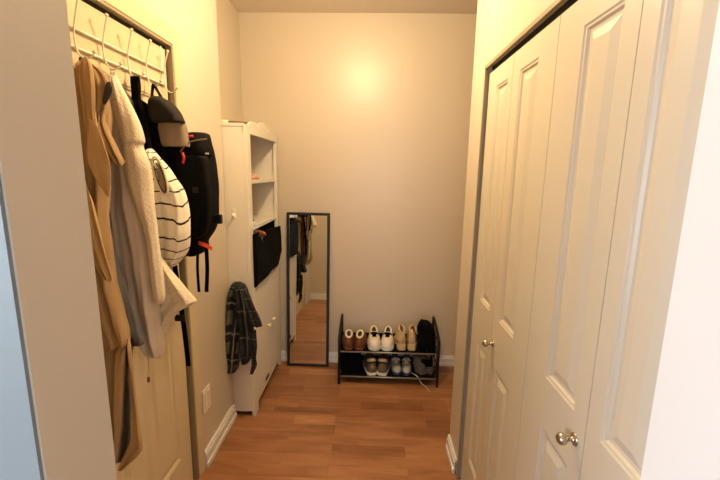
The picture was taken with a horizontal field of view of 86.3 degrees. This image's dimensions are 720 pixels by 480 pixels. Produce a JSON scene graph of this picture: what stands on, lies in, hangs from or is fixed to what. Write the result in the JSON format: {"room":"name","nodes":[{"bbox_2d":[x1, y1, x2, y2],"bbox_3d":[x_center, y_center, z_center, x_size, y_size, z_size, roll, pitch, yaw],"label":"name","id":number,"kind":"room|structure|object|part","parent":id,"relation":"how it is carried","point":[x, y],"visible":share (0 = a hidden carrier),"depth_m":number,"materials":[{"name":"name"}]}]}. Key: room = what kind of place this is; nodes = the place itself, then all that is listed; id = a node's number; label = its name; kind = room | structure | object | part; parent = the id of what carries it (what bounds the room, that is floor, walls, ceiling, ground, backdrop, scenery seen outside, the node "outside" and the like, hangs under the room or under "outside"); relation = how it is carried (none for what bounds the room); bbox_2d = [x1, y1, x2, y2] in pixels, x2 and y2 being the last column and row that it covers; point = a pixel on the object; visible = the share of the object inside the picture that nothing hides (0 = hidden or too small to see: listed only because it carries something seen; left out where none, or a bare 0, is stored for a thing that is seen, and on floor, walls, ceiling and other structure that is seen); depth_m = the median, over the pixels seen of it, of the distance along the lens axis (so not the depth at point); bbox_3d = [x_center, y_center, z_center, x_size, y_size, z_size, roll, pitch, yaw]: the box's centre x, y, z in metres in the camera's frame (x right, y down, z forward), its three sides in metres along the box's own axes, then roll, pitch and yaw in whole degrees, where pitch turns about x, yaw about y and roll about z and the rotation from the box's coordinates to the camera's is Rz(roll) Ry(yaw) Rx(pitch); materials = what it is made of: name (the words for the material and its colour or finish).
{"room":"entryway","nodes":[
{"label":"entryway","id":0,"kind":"room"},
{"bbox_2d":[0,176,43,479],"bbox_3d":[-0.657,0.149,0.383,0.674,2.670,0.004,1,10,2],"label":"wall","id":1,"kind":"structure","parent":0,"point":[20,455],"depth_m":0.37,"materials":[{"name":"grey paint"}]},
{"bbox_2d":[135,0,241,448],"bbox_3d":[-0.926,-0.096,1.737,0.250,2.670,2.535,1,10,2],"label":"wall","id":2,"kind":"structure","parent":0,"point":[208,30],"depth_m":2.06,"materials":[{"name":"beige paint"}]},
{"bbox_2d":[66,0,192,479],"bbox_3d":[-0.858,0.284,1.373,0.035,2.040,0.810,1,10,2],"label":"door","id":3,"kind":"structure","parent":2,"relation":"in","point":[162,402],"depth_m":1.55,"materials":[{"name":"beige paint"}]},
{"bbox_2d":[69,0,177,92],"bbox_3d":[-0.789,-0.644,1.272,0.064,0.184,0.640,1,10,2],"label":"coat rack","id":4,"kind":"object","parent":3,"relation":"hanging from","point":[94,52],"visible":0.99,"depth_m":1.28,"materials":[{"name":"white metal"}]},
{"bbox_2d":[73,57,143,470],"bbox_3d":[-0.768,0.116,1.184,0.176,1.298,0.186,2,10,7],"label":"coat","id":5,"kind":"object","parent":4,"relation":"hanging from","point":[120,331],"visible":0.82,"depth_m":1.13,"materials":[{"name":"beige fabric"}]},
{"bbox_3d":[-0.816,-0.638,1.274,0.008,0.008,0.640,1,10,2],"label":"rail","id":6,"kind":"part","parent":4,"relation":"part of","materials":[{"name":"white metal"}]},
{"bbox_3d":[-0.816,-0.587,1.283,0.008,0.008,0.640,1,10,2],"label":"rail","id":7,"kind":"part","parent":4,"relation":"part of","materials":[{"name":"white metal"}]},
{"bbox_2d":[109,69,196,382],"bbox_3d":[-0.700,-0.027,1.295,0.250,1.047,0.124,1,10,2],"label":"jacket","id":8,"kind":"object","parent":4,"relation":"hanging from","point":[156,294],"visible":0.91,"depth_m":1.26,"materials":[{"name":"beige fabric"}]},
{"bbox_2d":[137,82,190,266],"bbox_3d":[-0.706,-0.234,1.362,0.181,0.671,0.111,1,10,2],"label":"tote","id":9,"kind":"object","parent":4,"relation":"hanging from","point":[172,209],"visible":0.84,"depth_m":1.36,"materials":[{"name":"fabric"}]},
{"bbox_3d":[-0.686,-0.219,1.318,0.039,0.116,0.002,1,10,2],"label":"handle","id":10,"kind":"part","parent":9,"relation":"part of","materials":[{"name":"beige fabric"}]},
{"bbox_3d":[-0.688,-0.220,1.322,0.056,0.137,0.008,1,10,2],"label":"handle","id":11,"kind":"part","parent":9,"relation":"part of","materials":[{"name":"beige leather"}]},
{"bbox_2d":[148,84,189,146],"bbox_3d":[-0.719,-0.467,1.424,0.155,0.236,0.128,1,10,2],"label":"cap","id":12,"kind":"object","parent":4,"relation":"hanging from","point":[172,128],"visible":1,"depth_m":1.40,"materials":[{"name":"black fabric"}]},
{"bbox_2d":[130,76,222,365],"bbox_3d":[-0.724,-0.043,1.575,0.308,1.125,0.282,1,10,2],"label":"backpack","id":13,"kind":"object","parent":4,"relation":"hanging from","point":[194,166],"visible":0.58,"depth_m":1.47,"materials":[{"name":"black fabric"}]},
{"bbox_3d":[-0.782,-0.369,1.444,0.100,0.287,0.110,1,10,2],"label":"panel","id":14,"kind":"part","parent":13,"relation":"part of","materials":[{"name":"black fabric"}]},
{"bbox_3d":[-0.656,-0.305,1.427,0.018,0.042,0.010,8,12,35],"label":"zip pull","id":15,"kind":"part","parent":13,"relation":"part of","materials":[{"name":"red"}]},
{"bbox_3d":[-0.676,-0.376,1.523,0.182,0.102,0.162,1,10,2],"label":"lid","id":16,"kind":"part","parent":13,"relation":"part of","materials":[{"name":"black fabric"}]},
{"bbox_2d":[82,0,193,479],"bbox_3d":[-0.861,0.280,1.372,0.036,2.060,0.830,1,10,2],"label":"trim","id":17,"kind":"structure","parent":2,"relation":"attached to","point":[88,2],"depth_m":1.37,"materials":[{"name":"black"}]},
{"bbox_2d":[89,0,205,479],"bbox_3d":[-0.843,0.274,1.375,0.053,2.070,0.840,1,10,2],"label":"trim","id":18,"kind":"structure","parent":2,"relation":"attached to","point":[169,62],"depth_m":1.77,"materials":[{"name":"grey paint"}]},
{"bbox_2d":[202,383,210,414],"bbox_3d":[-0.809,0.840,2.027,0.008,0.130,0.088,1,10,2],"label":"wall outlet","id":19,"kind":"object","parent":2,"relation":"attached to","point":[206,399],"visible":1,"depth_m":2.02,"materials":[{"name":"beige plastic"}]},
{"bbox_2d":[205,402,236,467],"bbox_3d":[-0.805,1.122,2.241,0.020,0.100,0.440,1,10,2],"label":"baseboard","id":20,"kind":"structure","parent":2,"relation":"attached to","point":[223,429],"depth_m":2.20,"materials":[{"name":"white paint"}]},
{"bbox_2d":[194,361,460,479],"bbox_3d":[-0.069,1.511,0.549,4.500,0.050,5.750,1,10,2],"label":"floor","id":21,"kind":"structure","parent":0,"point":[307,425],"depth_m":2.34,"materials":[{"name":"laminate"}]},
{"bbox_2d":[221,122,280,415],"bbox_3d":[-0.758,0.153,2.660,0.287,1.862,0.719,1,10,2],"label":"storage cabinet","id":22,"kind":"object","parent":21,"relation":"on","point":[248,149],"visible":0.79,"depth_m":2.44,"materials":[{"name":"beige paint"}]},
{"bbox_2d":[232,209,235,217],"bbox_3d":[-0.735,-0.152,2.227,0.022,0.056,0.034,1,10,2],"label":"wall hook","id":23,"kind":"object","parent":22,"relation":"attached to","point":[233,210],"visible":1,"depth_m":2.24,"materials":[{"name":"beige plastic"}]},
{"bbox_3d":[-0.794,0.243,2.325,0.236,1.800,0.018,1,10,2],"label":"panel","id":24,"kind":"part","parent":22,"relation":"part of","materials":[{"name":"beige paint"}]},
{"bbox_2d":[228,121,247,123],"bbox_3d":[-0.733,-0.688,2.279,0.170,0.015,0.170,1,10,2],"label":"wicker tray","id":25,"kind":"object","parent":22,"relation":"on","point":[228,121],"visible":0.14,"depth_m":2.20,"materials":[{"name":"brown wicker"}]},
{"bbox_3d":[-0.766,-0.712,2.507,0.240,0.018,0.719,1,10,2],"label":"panel","id":26,"kind":"part","parent":22,"relation":"part of","materials":[{"name":"beige paint"}]},
{"bbox_3d":[-0.773,0.122,3.009,0.236,1.800,0.018,1,10,2],"label":"panel","id":27,"kind":"part","parent":22,"relation":"part of","materials":[{"name":"beige paint"}]},
{"bbox_3d":[-0.664,0.661,2.606,0.018,0.755,0.310,1,10,2],"label":"door","id":28,"kind":"part","parent":22,"relation":"part of","materials":[{"name":"beige paint"}]},
{"bbox_2d":[252,178,274,183],"bbox_3d":[-0.762,-0.397,2.563,0.243,0.022,0.677,1,10,2],"label":"shelf","id":29,"kind":"object","parent":22,"relation":"attached to","point":[262,180],"depth_m":2.70,"materials":[{"name":"beige paint"}]},
{"bbox_2d":[253,215,275,229],"bbox_3d":[-0.767,-0.119,2.613,0.243,0.022,0.677,1,10,2],"label":"shelf","id":30,"kind":"object","parent":22,"relation":"attached to","point":[260,220],"depth_m":2.72,"materials":[{"name":"beige paint"}]},
{"bbox_2d":[253,220,281,287],"bbox_3d":[-0.746,0.070,2.648,0.268,0.346,0.658,1,10,2],"label":"fabric bin","id":31,"kind":"object","parent":22,"relation":"in","point":[267,253],"visible":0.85,"depth_m":2.56,"materials":[{"name":"black fabric"}]},
{"bbox_2d":[254,230,265,236],"bbox_3d":[-0.620,-0.041,2.385,0.075,0.044,0.036,1,10,2],"label":"wallet","id":32,"kind":"object","parent":31,"relation":"in","point":[262,233],"visible":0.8,"depth_m":2.37,"materials":[{"name":"brown leather"}]},
{"bbox_3d":[-0.655,0.608,2.904,0.018,0.755,0.292,1,10,2],"label":"door","id":33,"kind":"part","parent":22,"relation":"part of","materials":[{"name":"beige paint"}]},
{"bbox_3d":[-0.740,0.268,2.302,0.022,0.056,0.034,1,10,2],"label":"wall hook","id":34,"kind":"object","parent":22,"relation":"attached to","visible":0},
{"bbox_2d":[225,281,261,374],"bbox_3d":[-0.707,0.534,2.301,0.266,0.575,0.111,3,10,10],"label":"scarf","id":35,"kind":"object","parent":34,"relation":"hanging from","point":[241,317],"visible":0.94,"depth_m":2.27,"materials":[{"name":"fabric"}]},
{"bbox_2d":[287,212,329,366],"bbox_3d":[-0.410,0.405,3.044,0.336,1.242,0.090,1,10,2],"label":"leaning mirror","id":36,"kind":"object","parent":21,"relation":"on","point":[308,234],"visible":1,"depth_m":3.04,"materials":[{"name":"black mirror"}]},
{"bbox_2d":[338,313,439,386],"bbox_3d":[0.214,0.838,2.961,0.746,0.443,0.309,1,10,2],"label":"shoe rack","id":37,"kind":"object","parent":21,"relation":"on","point":[362,374],"visible":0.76,"depth_m":2.86,"materials":[{"name":"black metal"}]},
{"bbox_3d":[-0.150,0.829,2.971,0.019,0.443,0.309,1,10,2],"label":"frame","id":38,"kind":"part","parent":37,"relation":"part of","materials":[{"name":"black metal"}]},
{"bbox_2d":[342,329,354,349],"bbox_3d":[-0.088,0.734,2.952,0.100,0.119,0.251,1,10,2],"label":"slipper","id":39,"kind":"object","parent":37,"relation":"on","point":[348,339],"visible":0.99,"depth_m":2.85,"materials":[{"name":"brown leather"}]},
{"bbox_2d":[342,352,360,371],"bbox_3d":[-0.064,0.914,3.011,0.140,0.134,0.235,1,10,2],"label":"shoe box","id":40,"kind":"object","parent":37,"relation":"on","point":[351,362],"visible":0.71,"depth_m":2.90,"materials":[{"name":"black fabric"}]},
{"bbox_2d":[354,330,367,350],"bbox_3d":[0.008,0.736,2.949,0.101,0.119,0.252,1,10,2],"label":"boot","id":41,"kind":"object","parent":37,"relation":"on","point":[361,338],"visible":0.99,"depth_m":2.85,"materials":[{"name":"brown leather"}]},
{"bbox_2d":[363,353,376,375],"bbox_3d":[0.079,0.925,2.975,0.115,0.133,0.252,1,10,2],"label":"fur moccasin","id":42,"kind":"object","parent":37,"relation":"on","point":[369,360],"visible":0.94,"depth_m":2.87,"materials":[{"name":"brown leather"}]},
{"bbox_2d":[367,325,380,350],"bbox_3d":[0.110,0.747,2.949,0.104,0.102,0.251,1,10,2],"label":"sneaker","id":43,"kind":"object","parent":37,"relation":"on","point":[373,342],"visible":0.99,"depth_m":2.87,"materials":[{"name":"white fabric"}]},
{"bbox_2d":[377,354,390,375],"bbox_3d":[0.182,0.927,2.972,0.109,0.133,0.251,2,10,8],"label":"fur moccasin","id":44,"kind":"object","parent":37,"relation":"on","point":[384,362],"visible":0.94,"depth_m":2.87,"materials":[{"name":"brown leather"}]},
{"bbox_2d":[381,326,393,350],"bbox_3d":[0.209,0.749,2.946,0.107,0.102,0.252,1,10,2],"label":"sneaker","id":45,"kind":"object","parent":37,"relation":"on","point":[387,341],"visible":1,"depth_m":2.86,"materials":[{"name":"white fabric"}]},
{"bbox_2d":[340,355,434,377],"bbox_3d":[0.211,0.982,2.987,0.707,0.034,0.270,1,10,2],"label":"shelf","id":46,"kind":"object","parent":37,"relation":"attached to","point":[362,374],"depth_m":2.89,"materials":[{"name":"black fabric"}]},
{"bbox_3d":[0.206,1.020,2.846,0.727,0.012,0.012,1,10,2],"label":"shelf rail","id":47,"kind":"part","parent":37,"relation":"part of","materials":[{"name":"grey metal"}]},
{"bbox_3d":[0.210,0.827,2.812,0.727,0.012,0.012,1,10,2],"label":"shelf rail","id":48,"kind":"part","parent":37,"relation":"part of","materials":[{"name":"grey metal"}]},
{"bbox_2d":[341,332,436,353],"bbox_3d":[0.214,0.789,2.953,0.707,0.034,0.270,1,10,2],"label":"shelf","id":49,"kind":"object","parent":37,"relation":"attached to","point":[395,351],"depth_m":2.84,"materials":[{"name":"black metal"}]},
{"bbox_2d":[391,354,401,374],"bbox_3d":[0.280,0.949,2.979,0.082,0.091,0.231,1,10,2],"label":"sneaker","id":50,"kind":"object","parent":37,"relation":"on","point":[395,363],"visible":0.9,"depth_m":2.91,"materials":[{"name":"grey fabric"}]},
{"bbox_2d":[394,324,405,349],"bbox_3d":[0.308,0.702,2.946,0.092,0.202,0.248,1,10,2],"label":"bootie","id":51,"kind":"object","parent":37,"relation":"on","point":[399,338],"visible":0.91,"depth_m":2.85,"materials":[{"name":"brown leather"}]},
{"bbox_2d":[401,354,411,375],"bbox_3d":[0.358,0.951,2.977,0.084,0.091,0.231,1,10,2],"label":"sneaker","id":52,"kind":"object","parent":37,"relation":"on","point":[406,368],"visible":0.97,"depth_m":2.92,"materials":[{"name":"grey fabric"}]},
{"bbox_2d":[406,325,416,350],"bbox_3d":[0.402,0.704,2.943,0.095,0.202,0.248,1,10,2],"label":"bootie","id":53,"kind":"object","parent":37,"relation":"on","point":[411,339],"visible":0.99,"depth_m":2.84,"materials":[{"name":"brown leather"}]},
{"bbox_2d":[413,355,432,374],"bbox_3d":[0.483,0.961,2.949,0.158,0.175,0.145,1,10,2],"label":"pouch","id":54,"kind":"object","parent":37,"relation":"on","point":[422,364],"visible":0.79,"depth_m":2.90,"materials":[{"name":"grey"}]},
{"bbox_2d":[417,319,434,352],"bbox_3d":[0.491,0.708,2.917,0.140,0.246,0.286,1,10,2],"label":"boot","id":55,"kind":"object","parent":37,"relation":"on","point":[425,329],"visible":0.99,"depth_m":2.81,"materials":[{"name":"black fabric"}]},
{"bbox_3d":[0.577,0.846,2.951,0.019,0.443,0.309,1,10,2],"label":"frame","id":56,"kind":"part","parent":37,"relation":"part of","materials":[{"name":"black metal"}]},
{"bbox_2d":[229,0,477,13],"bbox_3d":[-0.022,-1.166,0.073,4.500,0.050,5.750,1,10,2],"label":"ceiling","id":57,"kind":"structure","parent":0,"point":[280,6],"depth_m":2.62,"materials":[{"name":"beige paint"}]},
{"bbox_2d":[239,12,476,355],"bbox_3d":[0.239,-0.302,3.010,2.700,2.670,0.115,1,10,2],"label":"wall","id":58,"kind":"structure","parent":0,"point":[368,114],"depth_m":2.88,"materials":[{"name":"beige paint"}]},
{"bbox_2d":[281,351,454,365],"bbox_3d":[0.284,0.984,3.168,2.360,0.085,0.020,1,10,2],"label":"baseboard","id":59,"kind":"structure","parent":58,"relation":"attached to","point":[333,356],"depth_m":3.16,"materials":[{"name":"white paint"}]},
{"bbox_2d":[450,0,567,476],"bbox_3d":[0.972,0.032,1.202,0.922,2.670,1.555,1,10,2],"label":"wall","id":60,"kind":"structure","parent":0,"point":[499,22],"depth_m":1.78,"materials":[{"name":"beige paint"}]},
{"bbox_2d":[445,434,456,473],"bbox_3d":[0.499,1.172,2.110,0.020,0.092,0.195,1,10,2],"label":"baseboard","id":61,"kind":"structure","parent":60,"relation":"attached to","point":[452,458],"depth_m":2.08,"materials":[{"name":"white paint"}]},
{"bbox_2d":[461,53,514,479],"bbox_3d":[0.545,0.289,1.658,0.032,1.966,0.284,1,10,2],"label":"door","id":62,"kind":"structure","parent":60,"relation":"in","point":[501,78],"depth_m":1.62,"materials":[{"name":"beige paint"}]},
{"bbox_2d":[456,0,565,478],"bbox_3d":[0.506,0.361,1.173,0.012,2.017,1.334,1,10,2],"label":"trim","id":63,"kind":"structure","parent":60,"relation":"attached to","point":[556,3],"depth_m":1.73,"materials":[{"name":"brown paint"}]},
{"bbox_2d":[480,15,560,479],"bbox_3d":[0.515,0.343,1.353,0.074,1.966,0.332,1,10,2],"label":"door","id":64,"kind":"structure","parent":60,"relation":"in","point":[534,69],"depth_m":1.28,"materials":[{"name":"beige paint"}]},
{"bbox_3d":[0.502,0.406,1.509,0.042,0.031,0.031,1,10,2],"label":"knob","id":65,"kind":"part","parent":64,"relation":"part of","materials":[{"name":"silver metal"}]},
{"bbox_2d":[492,0,577,71],"bbox_3d":[0.547,0.363,1.171,0.030,2.015,1.332,1,10,2],"label":"trim","id":66,"kind":"structure","parent":60,"relation":"attached to","point":[569,3],"depth_m":1.20,"materials":[{"name":"black metal"}]},
{"bbox_2d":[515,0,643,479],"bbox_3d":[0.504,0.401,1.023,0.074,1.966,0.332,1,10,2],"label":"door","id":67,"kind":"structure","parent":60,"relation":"in","point":[598,41],"depth_m":0.92,"materials":[{"name":"beige paint"}]},
{"bbox_3d":[0.484,0.468,0.903,0.042,0.031,0.031,1,10,2],"label":"knob","id":68,"kind":"part","parent":67,"relation":"part of","materials":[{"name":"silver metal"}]},
{"bbox_2d":[580,0,719,479],"bbox_3d":[0.515,0.460,0.692,0.032,1.966,0.334,1,10,2],"label":"door","id":69,"kind":"structure","parent":60,"relation":"in","point":[675,42],"depth_m":0.69,"materials":[{"name":"beige paint"}]},
{"bbox_3d":[0.132,0.161,0.395,2.250,2.670,0.130,1,10,2],"label":"wall","id":70,"kind":"structure","parent":0,"visible":0},
{"bbox_2d":[0,0,116,479],"bbox_3d":[-0.322,0.438,0.475,0.002,2.080,0.098,1,10,2],"label":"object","id":71,"kind":"structure","parent":70,"relation":"attached to","point":[42,173],"depth_m":0.39,"materials":[{"name":"beige paint"}]},
{"bbox_2d":[640,1,719,479],"bbox_3d":[0.350,0.454,0.454,0.006,2.080,0.107,1,10,2],"label":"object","id":72,"kind":"structure","parent":70,"relation":"attached to","point":[683,442],"depth_m":0.40,"materials":[{"name":"white paint"}]}
]}

